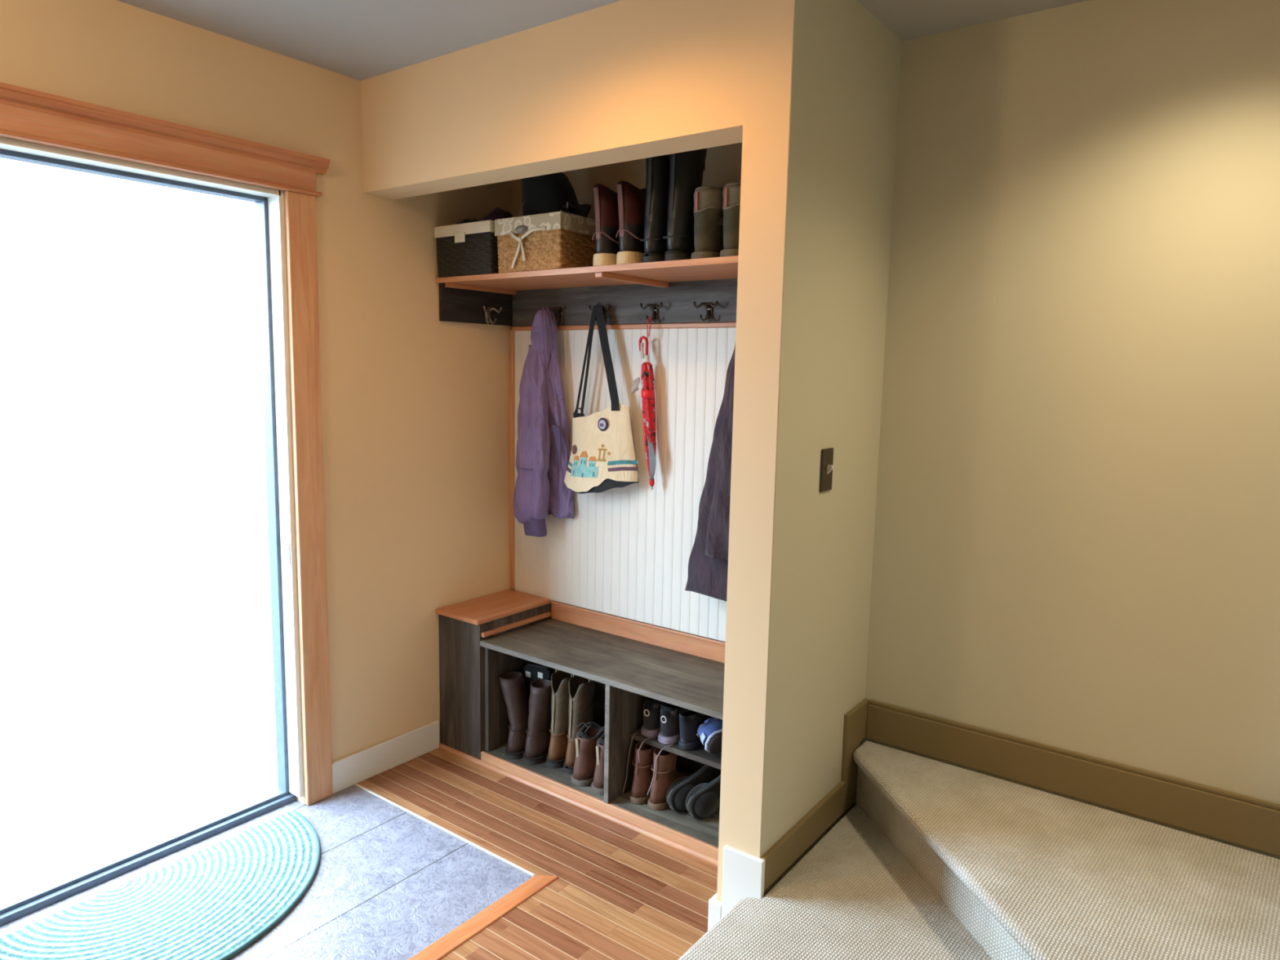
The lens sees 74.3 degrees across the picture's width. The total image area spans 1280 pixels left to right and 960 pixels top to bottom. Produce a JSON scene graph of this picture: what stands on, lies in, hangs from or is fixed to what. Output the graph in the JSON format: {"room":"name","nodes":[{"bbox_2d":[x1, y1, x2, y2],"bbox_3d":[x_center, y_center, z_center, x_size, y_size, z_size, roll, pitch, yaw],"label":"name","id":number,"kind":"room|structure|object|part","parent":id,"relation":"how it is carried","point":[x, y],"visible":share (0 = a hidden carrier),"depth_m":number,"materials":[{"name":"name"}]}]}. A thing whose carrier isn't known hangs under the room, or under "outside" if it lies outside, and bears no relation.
{"room":"entryway","nodes":[
{"label":"entryway","id":0,"kind":"room"},
{"bbox_2d":[0,0,512,804],"bbox_3d":[-1.854,0.000,1.908,0.150,2.440,4.400,7,9,36],"label":"wall","id":1,"kind":"structure","parent":0,"point":[415,405],"depth_m":2.98,"materials":[{"name":"paint"}]},
{"bbox_2d":[0,82,333,926],"bbox_3d":[-1.456,0.086,2.435,0.218,2.151,1.190,7,9,36],"label":"door frame","id":2,"kind":"structure","parent":1,"relation":"in","point":[26,114],"depth_m":2.70,"materials":[{"name":"brown wood"}]},
{"bbox_3d":[-1.482,0.131,2.459,0.052,1.992,0.890,7,9,36],"label":"storm frame","id":3,"kind":"part","parent":2,"relation":"part of","materials":[{"name":"paint"}]},
{"bbox_3d":[-1.379,-0.901,2.263,0.021,0.062,1.118,7,9,36],"label":"head casing","id":4,"kind":"part","parent":2,"relation":"part of","materials":[{"name":"brown wood"}]},
{"bbox_3d":[-1.367,-0.952,2.248,0.048,0.042,1.190,7,9,36],"label":"crown","id":5,"kind":"part","parent":2,"relation":"part of","materials":[{"name":"brown wood"}]},
{"bbox_3d":[-1.169,0.241,2.793,0.046,0.070,0.004,7,9,36],"label":"strike plate","id":6,"kind":"part","parent":2,"relation":"part of","materials":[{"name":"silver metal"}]},
{"bbox_3d":[-1.401,0.149,2.400,0.020,2.036,1.118,7,9,36],"label":"casing","id":7,"kind":"part","parent":2,"relation":"part of","materials":[{"name":"brown wood"}]},
{"bbox_2d":[331,720,439,793],"bbox_3d":[-0.943,1.028,3.161,0.014,0.113,0.478,7,9,36],"label":"baseboard","id":8,"kind":"structure","parent":1,"relation":"attached to","point":[353,769],"depth_m":3.14,"materials":[{"name":"white paint"}]},
{"bbox_2d":[0,784,533,959],"bbox_3d":[-1.785,1.313,1.444,1.055,0.040,3.505,7,9,36],"label":"floor tile","id":9,"kind":"structure","parent":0,"point":[388,883],"depth_m":2.46,"materials":[{"name":"tile"}]},
{"bbox_2d":[0,809,320,959],"bbox_3d":[-1.278,1.189,2.259,0.530,0.013,1.089,7,9,36],"label":"door mat","id":10,"kind":"object","parent":9,"relation":"on","point":[213,902],"visible":1,"depth_m":2.33,"materials":[{"name":"teal fabric"}]},
{"bbox_2d":[357,747,717,959],"bbox_3d":[-0.418,1.399,0.987,3.500,0.040,4.400,7,9,36],"label":"floor","id":11,"kind":"structure","parent":0,"point":[620,892],"depth_m":2.57,"materials":[{"name":"brown wood"}]},
{"bbox_2d":[355,783,535,875],"bbox_3d":[-0.676,1.138,2.789,0.903,0.004,0.007,7,9,36],"label":"trim","id":12,"kind":"structure","parent":11,"relation":"attached to","point":[357,784],"depth_m":2.75,"materials":[{"name":"brown wood"}]},
{"bbox_2d":[408,875,558,959],"bbox_3d":[-1.328,1.351,1.127,0.060,0.024,3.541,7,9,36],"label":"trim","id":13,"kind":"structure","parent":11,"relation":"on","point":[479,922],"depth_m":2.31,"materials":[{"name":"brown wood"}]},
{"bbox_2d":[435,589,725,859],"bbox_3d":[-0.088,0.831,3.052,1.469,0.566,0.420,7,9,36],"label":"bench","id":14,"kind":"object","parent":11,"relation":"on","point":[483,638],"visible":0.62,"depth_m":3.11,"materials":[{"name":"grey wood"}]},
{"bbox_3d":[-0.580,0.503,3.373,0.240,0.019,0.402,7,9,36],"label":"box lid","id":15,"kind":"part","parent":14,"relation":"part of","materials":[{"name":"brown wood"}]},
{"bbox_2d":[498,671,528,759],"bbox_3d":[-0.440,0.886,3.291,0.141,0.290,0.279,6,9,31],"label":"boot","id":16,"kind":"object","parent":14,"relation":"on","point":[513,684],"visible":0.59,"depth_m":3.19,"materials":[{"name":"brown leather"}]},
{"bbox_3d":[-0.475,0.812,3.353,0.022,0.416,0.363,7,9,36],"label":"panel","id":17,"kind":"part","parent":14,"relation":"part of","materials":[{"name":"grey wood"}]},
{"bbox_2d":[522,663,551,764],"bbox_3d":[-0.375,0.875,3.255,0.184,0.325,0.279,6,9,34],"label":"boot","id":18,"kind":"object","parent":14,"relation":"on","point":[537,678],"visible":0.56,"depth_m":3.14,"materials":[{"name":"brown leather"}]},
{"bbox_2d":[546,669,575,768],"bbox_3d":[-0.245,0.872,3.207,0.081,0.348,0.289,6,9,35],"label":"boot","id":19,"kind":"object","parent":14,"relation":"on","point":[556,757],"visible":0.52,"depth_m":3.11,"materials":[{"name":"beige leather"}]},
{"bbox_2d":[439,742,718,866],"bbox_3d":[-0.219,1.123,2.935,1.457,0.012,0.012,7,9,36],"label":"trim","id":20,"kind":"structure","parent":14,"relation":"attached to","point":[708,859],"depth_m":2.90,"materials":[{"name":"brown wood"}]},
{"bbox_2d":[563,674,595,774],"bbox_3d":[-0.175,0.880,3.160,0.081,0.348,0.289,7,9,36],"label":"boot","id":21,"kind":"object","parent":14,"relation":"on","point":[581,692],"visible":0.48,"depth_m":3.06,"materials":[{"name":"beige leather"}]},
{"bbox_2d":[570,721,604,786],"bbox_3d":[-0.136,0.952,3.076,0.093,0.227,0.284,7,10,39],"label":"boot","id":22,"kind":"object","parent":14,"relation":"on","point":[586,739],"visible":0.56,"depth_m":2.98,"materials":[{"name":"brown leather"}]},
{"bbox_2d":[591,728,604,795],"bbox_3d":[-0.060,0.961,3.020,0.092,0.227,0.284,7,10,39],"label":"boot","id":23,"kind":"object","parent":14,"relation":"on","point":[597,784],"visible":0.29,"depth_m":2.92,"materials":[{"name":"brown leather"}]},
{"bbox_3d":[0.009,0.653,2.958,1.236,0.020,0.378,7,9,36],"label":"seat","id":24,"kind":"part","parent":14,"relation":"part of","materials":[{"name":"grey wood"}]},
{"bbox_2d":[622,733,638,794],"bbox_3d":[-0.034,0.978,2.913,0.061,0.209,0.008,-4,9,-36],"label":"shoelace","id":25,"kind":"object","parent":14,"relation":"hanging from","point":[635,733],"visible":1,"depth_m":2.91,"materials":[{"name":"brown fabric"}]},
{"bbox_3d":[0.139,0.852,3.145,1.213,0.418,0.004,7,9,36],"label":"panel","id":26,"kind":"part","parent":14,"relation":"part of","materials":[{"name":"grey wood"}]},
{"bbox_2d":[637,737,656,763],"bbox_3d":[0.020,0.913,2.866,0.021,0.067,0.082,8,10,44],"label":"shoelace","id":27,"kind":"object","parent":14,"relation":"hanging from","point":[644,740],"visible":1,"depth_m":2.85,"materials":[{"name":"brown fabric"}]},
{"bbox_2d":[640,697,664,737],"bbox_3d":[0.099,0.802,2.995,0.079,0.134,0.270,7,9,36],"label":"sneaker","id":28,"kind":"object","parent":14,"relation":"on","point":[651,727],"visible":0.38,"depth_m":2.89,"materials":[{"name":"grey"}]},
{"bbox_2d":[629,742,679,804],"bbox_3d":[0.058,0.992,2.957,0.074,0.186,0.264,7,9,36],"label":"boot","id":29,"kind":"object","parent":14,"relation":"on","point":[643,774],"visible":0.52,"depth_m":2.86,"materials":[{"name":"leather"}]},
{"bbox_2d":[646,744,674,795],"bbox_3d":[0.071,0.968,2.819,0.097,0.162,0.015,-2,8,-24],"label":"shoelace","id":30,"kind":"object","parent":14,"relation":"hanging from","point":[663,748],"visible":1,"depth_m":2.81,"materials":[{"name":"fabric"}]},
{"bbox_2d":[657,702,683,744],"bbox_3d":[0.159,0.810,2.941,0.079,0.134,0.270,7,9,38],"label":"sneaker","id":31,"kind":"object","parent":14,"relation":"on","point":[669,733],"visible":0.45,"depth_m":2.84,"materials":[{"name":"grey"}]},
{"bbox_2d":[647,747,694,810],"bbox_3d":[0.123,0.999,2.918,0.074,0.186,0.264,7,9,37],"label":"boot","id":32,"kind":"object","parent":14,"relation":"on","point":[666,773],"visible":0.7,"depth_m":2.83,"materials":[{"name":"leather"}]},
{"bbox_2d":[630,727,721,769],"bbox_3d":[0.294,0.901,2.855,0.610,0.018,0.278,7,9,36],"label":"shelf","id":33,"kind":"object","parent":14,"relation":"attached to","point":[700,754],"depth_m":2.80,"materials":[{"name":"grey wood"}]},
{"bbox_2d":[666,764,720,813],"bbox_3d":[0.212,1.019,2.858,0.271,0.165,0.072,-3,8,-28],"label":"slipper","id":34,"kind":"object","parent":14,"relation":"on","point":[677,791],"visible":0.48,"depth_m":2.82,"materials":[{"name":"black fabric"}]},
{"bbox_2d":[678,707,711,750],"bbox_3d":[0.222,0.819,2.897,0.074,0.132,0.262,7,10,39],"label":"boot","id":35,"kind":"object","parent":14,"relation":"on","point":[690,721],"visible":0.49,"depth_m":2.80,"materials":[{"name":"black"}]},
{"bbox_2d":[684,774,720,820],"bbox_3d":[0.275,1.026,2.816,0.271,0.165,0.072,-3,8,-28],"label":"slipper","id":36,"kind":"object","parent":14,"relation":"on","point":[703,800],"visible":0.46,"depth_m":2.76,"materials":[{"name":"black fabric"}]},
{"bbox_2d":[696,716,722,754],"bbox_3d":[0.317,0.840,2.835,0.288,0.109,0.113,-4,9,-33],"label":"sneaker","id":37,"kind":"object","parent":14,"relation":"on","point":[709,731],"visible":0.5,"depth_m":2.75,"materials":[{"name":"blue fabric"}]},
{"bbox_2d":[678,741,1279,959],"bbox_3d":[1.082,1.040,1.631,1.926,0.564,1.190,7,9,36],"label":"staircase","id":38,"kind":"structure","parent":11,"relation":"on","point":[932,860],"depth_m":2.02,"materials":[{"name":"carpet"}]},
{"bbox_2d":[360,0,794,902],"bbox_3d":[-0.076,-0.084,2.821,1.597,2.440,0.800,7,9,36],"label":"wall","id":39,"kind":"structure","parent":0,"point":[621,81],"depth_m":2.14,"materials":[{"name":"paint"}]},
{"bbox_2d":[707,893,721,930],"bbox_3d":[0.279,1.158,2.347,0.041,0.113,0.276,7,9,36],"label":"baseboard","id":40,"kind":"structure","parent":39,"relation":"attached to","point":[714,905],"depth_m":2.24,"materials":[{"name":"white paint"}]},
{"bbox_2d":[721,844,764,917],"bbox_3d":[0.265,1.096,2.187,0.114,0.278,0.016,7,9,36],"label":"trim","id":41,"kind":"structure","parent":39,"relation":"attached to","point":[744,873],"depth_m":2.17,"materials":[{"name":"white paint"}]},
{"bbox_2d":[116,0,1088,80],"bbox_3d":[-0.429,-1.076,0.709,3.650,0.060,4.400,7,9,36],"label":"ceiling","id":42,"kind":"structure","parent":0,"point":[360,40],"depth_m":2.30,"materials":[{"name":"paint"}]},
{"bbox_2d":[515,327,736,641],"bbox_3d":[0.057,0.023,3.103,1.451,1.160,0.002,7,9,36],"label":"wall panel","id":43,"kind":"object","parent":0,"point":[624,552],"visible":0.45,"depth_m":3.14,"materials":[{"name":"paint"}]},
{"bbox_2d":[512,142,742,768],"bbox_3d":[0.086,-0.122,3.137,1.475,2.440,0.097,7,9,36],"label":"wall","id":44,"kind":"structure","parent":0,"point":[723,162],"depth_m":3.06,"materials":[{"name":"paint"}]},
{"bbox_2d":[510,328,515,589],"bbox_3d":[-0.531,-0.081,3.535,0.021,1.099,0.018,7,9,36],"label":"trim","id":45,"kind":"structure","parent":44,"relation":"attached to","point":[512,332],"depth_m":3.52,"materials":[{"name":"brown wood"}]},
{"bbox_2d":[435,255,738,326],"bbox_3d":[-0.053,-0.622,2.869,1.468,0.157,0.399,7,9,36],"label":"wall shelf","id":46,"kind":"object","parent":44,"relation":"attached to","point":[677,284],"visible":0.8,"depth_m":3.04,"materials":[{"name":"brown wood"}]},
{"bbox_2d":[434,219,498,277],"bbox_3d":[-0.547,-0.840,3.149,0.297,0.182,0.316,7,9,36],"label":"woven basket","id":47,"kind":"object","parent":46,"relation":"on","point":[465,249],"visible":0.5,"depth_m":3.02,"materials":[{"name":"black wicker"}]},
{"bbox_2d":[455,218,478,224],"bbox_3d":[-0.623,-0.931,3.151,0.088,0.084,0.117,7,9,36],"label":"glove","id":48,"kind":"object","parent":47,"relation":"in","point":[467,220],"visible":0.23,"depth_m":3.11,"materials":[{"name":"black fabric"}]},
{"bbox_2d":[482,207,512,221],"bbox_3d":[-0.508,-0.928,3.087,0.148,0.126,0.144,7,9,36],"label":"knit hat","id":49,"kind":"object","parent":47,"relation":"in","point":[497,213],"visible":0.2,"depth_m":3.03,"materials":[{"name":"fabric"}]},
{"bbox_3d":[-0.635,-0.682,3.299,0.016,0.140,0.364,7,9,36],"label":"hook rail","id":50,"kind":"part","parent":46,"relation":"part of","materials":[{"name":"grey wood"}]},
{"bbox_2d":[482,306,502,324],"bbox_3d":[-0.588,-0.648,3.325,0.035,0.068,0.100,7,9,36],"label":"coat hook","id":51,"kind":"object","parent":46,"relation":"attached to","point":[488,309],"visible":1,"depth_m":3.33,"materials":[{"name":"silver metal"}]},
{"bbox_2d":[494,211,595,273],"bbox_3d":[-0.309,-0.810,2.949,0.309,0.184,0.279,7,9,36],"label":"woven basket","id":52,"kind":"object","parent":46,"relation":"on","point":[556,240],"visible":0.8,"depth_m":2.84,"materials":[{"name":"beige wicker"}]},
{"bbox_2d":[519,172,578,216],"bbox_3d":[-0.317,-0.960,2.974,0.214,0.295,0.194,1,7,-2],"label":"bag","id":53,"kind":"object","parent":52,"relation":"in","point":[544,193],"visible":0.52,"depth_m":2.91,"materials":[{"name":"fabric"}]},
{"bbox_2d":[560,202,591,217],"bbox_3d":[-0.224,-0.891,2.866,0.068,0.100,0.118,7,9,36],"label":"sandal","id":54,"kind":"object","parent":52,"relation":"in","point":[583,210],"visible":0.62,"depth_m":2.87,"materials":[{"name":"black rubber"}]},
{"bbox_2d":[551,306,565,324],"bbox_3d":[-0.317,-0.638,3.272,0.100,0.068,0.035,7,9,36],"label":"coat hook","id":55,"kind":"object","parent":46,"relation":"attached to","point":[560,318],"visible":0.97,"depth_m":3.27,"materials":[{"name":"brown metal"}]},
{"bbox_2d":[512,306,573,537],"bbox_3d":[-0.386,-0.225,3.304,0.236,0.893,0.162,7,9,36],"label":"jacket","id":56,"kind":"object","parent":55,"relation":"hanging from","point":[543,454],"visible":0.99,"depth_m":3.27,"materials":[{"name":"fabric"}]},
{"bbox_2d":[530,310,551,371],"bbox_3d":[-0.381,-0.526,3.258,0.093,0.252,0.056,7,9,36],"label":"hood","id":57,"kind":"object","parent":56,"relation":"attached to","point":[541,330],"depth_m":3.24,"materials":[{"name":"purple fabric"}]},
{"bbox_2d":[587,304,609,322],"bbox_3d":[-0.146,-0.618,3.146,0.100,0.068,0.035,7,9,36],"label":"coat hook","id":58,"kind":"object","parent":46,"relation":"attached to","point":[604,308],"visible":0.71,"depth_m":3.15,"materials":[{"name":"brown metal"}]},
{"bbox_2d":[564,302,639,493],"bbox_3d":[-0.152,-0.299,3.142,0.358,0.715,0.098,7,9,36],"label":"tote bag","id":59,"kind":"object","parent":58,"relation":"hanging from","point":[602,456],"visible":1,"depth_m":3.12,"materials":[{"name":"beige fabric"}]},
{"bbox_3d":[-0.157,0.014,3.184,0.358,0.085,0.092,7,9,36],"label":"panel","id":60,"kind":"part","parent":59,"relation":"part of","materials":[{"name":"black fabric"}]},
{"bbox_2d":[591,183,619,266],"bbox_3d":[-0.053,-0.820,2.788,0.104,0.257,0.288,6,9,35],"label":"boot","id":61,"kind":"object","parent":46,"relation":"on","point":[606,200],"visible":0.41,"depth_m":2.68,"materials":[{"name":"red leather"}]},
{"bbox_3d":[0.061,-0.632,3.022,1.468,0.141,0.018,7,9,36],"label":"hook rail","id":62,"kind":"part","parent":46,"relation":"part of","materials":[{"name":"grey wood"}]},
{"bbox_2d":[615,180,645,264],"bbox_3d":[0.027,-0.811,2.731,0.104,0.257,0.288,7,9,37],"label":"boot","id":63,"kind":"object","parent":46,"relation":"on","point":[631,199],"visible":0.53,"depth_m":2.62,"materials":[{"name":"red leather"}]},
{"bbox_2d":[639,302,662,321],"bbox_3d":[0.046,-0.596,3.004,0.100,0.068,0.035,7,9,36],"label":"coat hook","id":64,"kind":"object","parent":46,"relation":"attached to","point":[655,311],"visible":1,"depth_m":3.01,"materials":[{"name":"brown metal"}]},
{"bbox_2d":[631,316,656,489],"bbox_3d":[0.023,-0.274,3.036,0.099,0.618,0.053,4,8,23],"label":"umbrella","id":65,"kind":"object","parent":64,"relation":"hanging from","point":[647,381],"visible":1,"depth_m":3.02,"materials":[{"name":"red fabric"}]},
{"bbox_3d":[0.013,-0.476,3.023,0.041,0.078,0.010,7,9,36],"label":"handle","id":66,"kind":"part","parent":65,"relation":"part of","materials":[{"name":"red plastic"}]},
{"bbox_3d":[0.033,-0.537,3.002,0.016,0.086,0.008,3,8,13],"label":"cord","id":67,"kind":"part","parent":65,"relation":"part of","materials":[{"name":"red fabric"}]},
{"bbox_3d":[0.042,-0.079,3.033,0.033,0.161,0.012,3,8,11],"label":"panel","id":68,"kind":"part","parent":65,"relation":"part of","materials":[{"name":"grey fabric"}]},
{"bbox_3d":[0.055,-0.601,3.015,0.026,0.044,0.006,7,9,36],"label":"plate","id":69,"kind":"part","parent":64,"relation":"part of","materials":[{"name":"brown metal"}]},
{"bbox_2d":[640,154,669,262],"bbox_3d":[0.107,-0.866,2.671,0.093,0.385,0.283,7,9,36],"label":"boot","id":70,"kind":"object","parent":46,"relation":"on","point":[657,168],"visible":0.35,"depth_m":2.57,"materials":[{"name":"black rubber"}]},
{"bbox_2d":[662,147,706,261],"bbox_3d":[0.178,-0.856,2.606,0.093,0.385,0.283,7,9,38],"label":"boot","id":71,"kind":"object","parent":46,"relation":"on","point":[686,169],"visible":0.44,"depth_m":2.51,"materials":[{"name":"black rubber"}]},
{"bbox_2d":[693,300,718,321],"bbox_3d":[0.228,-0.572,2.869,0.100,0.068,0.035,7,9,36],"label":"coat hook","id":72,"kind":"object","parent":46,"relation":"attached to","point":[709,305],"visible":1,"depth_m":2.87,"materials":[{"name":"brown metal"}]},
{"bbox_3d":[0.237,-0.578,2.880,0.026,0.044,0.006,7,9,36],"label":"plate","id":73,"kind":"part","parent":72,"relation":"part of","materials":[{"name":"brown metal"}]},
{"bbox_2d":[691,186,724,258],"bbox_3d":[0.254,-0.762,2.570,0.096,0.210,0.280,7,9,36],"label":"boot","id":74,"kind":"object","parent":46,"relation":"on","point":[708,200],"visible":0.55,"depth_m":2.46,"materials":[{"name":"green fabric"}]},
{"bbox_2d":[720,182,741,257],"bbox_3d":[0.335,-0.752,2.510,0.096,0.210,0.280,7,9,37],"label":"boot","id":75,"kind":"object","parent":46,"relation":"on","point":[731,191],"visible":0.4,"depth_m":2.40,"materials":[{"name":"green fabric"}]},
{"bbox_2d":[510,321,736,330],"bbox_3d":[0.060,-0.552,3.034,1.473,0.018,0.018,7,9,36],"label":"trim","id":76,"kind":"structure","parent":44,"relation":"attached to","point":[694,325],"depth_m":3.04,"materials":[{"name":"brown wood"}]},
{"bbox_2d":[550,600,725,663],"bbox_3d":[0.128,0.589,3.103,1.228,0.075,0.016,7,9,36],"label":"trim","id":77,"kind":"structure","parent":44,"relation":"attached to","point":[673,639],"depth_m":3.19,"materials":[{"name":"brown wood"}]},
{"bbox_2d":[760,0,902,896],"bbox_3d":[0.521,-0.003,2.291,0.002,2.440,0.656,7,9,36],"label":"wall","id":78,"kind":"structure","parent":0,"point":[846,63],"depth_m":2.22,"materials":[{"name":"paint"}]},
{"bbox_2d":[760,698,868,891],"bbox_3d":[0.509,0.868,2.400,0.016,0.309,0.656,7,9,36],"label":"trim","id":79,"kind":"structure","parent":78,"relation":"attached to","point":[803,833],"depth_m":2.45,"materials":[{"name":"beige paint"}]},
{"bbox_2d":[819,448,833,492],"bbox_3d":[0.502,-0.026,2.243,0.020,0.114,0.069,7,9,36],"label":"light switch","id":80,"kind":"object","parent":78,"relation":"attached to","point":[827,455],"visible":1,"depth_m":2.24,"materials":[{"name":"brown metal"}]},
{"bbox_2d":[862,0,1279,859],"bbox_3d":[1.521,0.049,2.045,1.903,2.440,0.143,7,9,36],"label":"wall","id":81,"kind":"structure","parent":0,"point":[1077,540],"depth_m":2.19,"materials":[{"name":"paint"}]},
{"bbox_2d":[866,699,1279,856],"bbox_3d":[1.464,0.833,2.079,1.887,0.123,0.016,7,9,36],"label":"trim","id":82,"kind":"structure","parent":81,"relation":"attached to","point":[1252,823],"depth_m":2.27,"materials":[{"name":"beige paint"}]},
{"bbox_3d":[0.406,-0.554,2.737,0.100,0.068,0.035,7,9,36],"label":"coat hook","id":83,"kind":"object","parent":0,"visible":0},
{"bbox_2d":[684,343,735,601],"bbox_3d":[0.336,-0.086,2.740,0.431,0.989,0.171,7,9,36],"label":"coat","id":84,"kind":"object","parent":83,"relation":"hanging from","point":[708,563],"visible":0.35,"depth_m":2.77,"materials":[{"name":"fabric"}]},
{"label":"outside","id":85,"kind":"structure","parent":0,"visible":0},
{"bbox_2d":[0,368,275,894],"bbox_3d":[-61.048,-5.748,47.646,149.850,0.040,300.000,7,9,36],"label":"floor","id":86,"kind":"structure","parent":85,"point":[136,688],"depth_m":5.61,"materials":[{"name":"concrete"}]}
]}

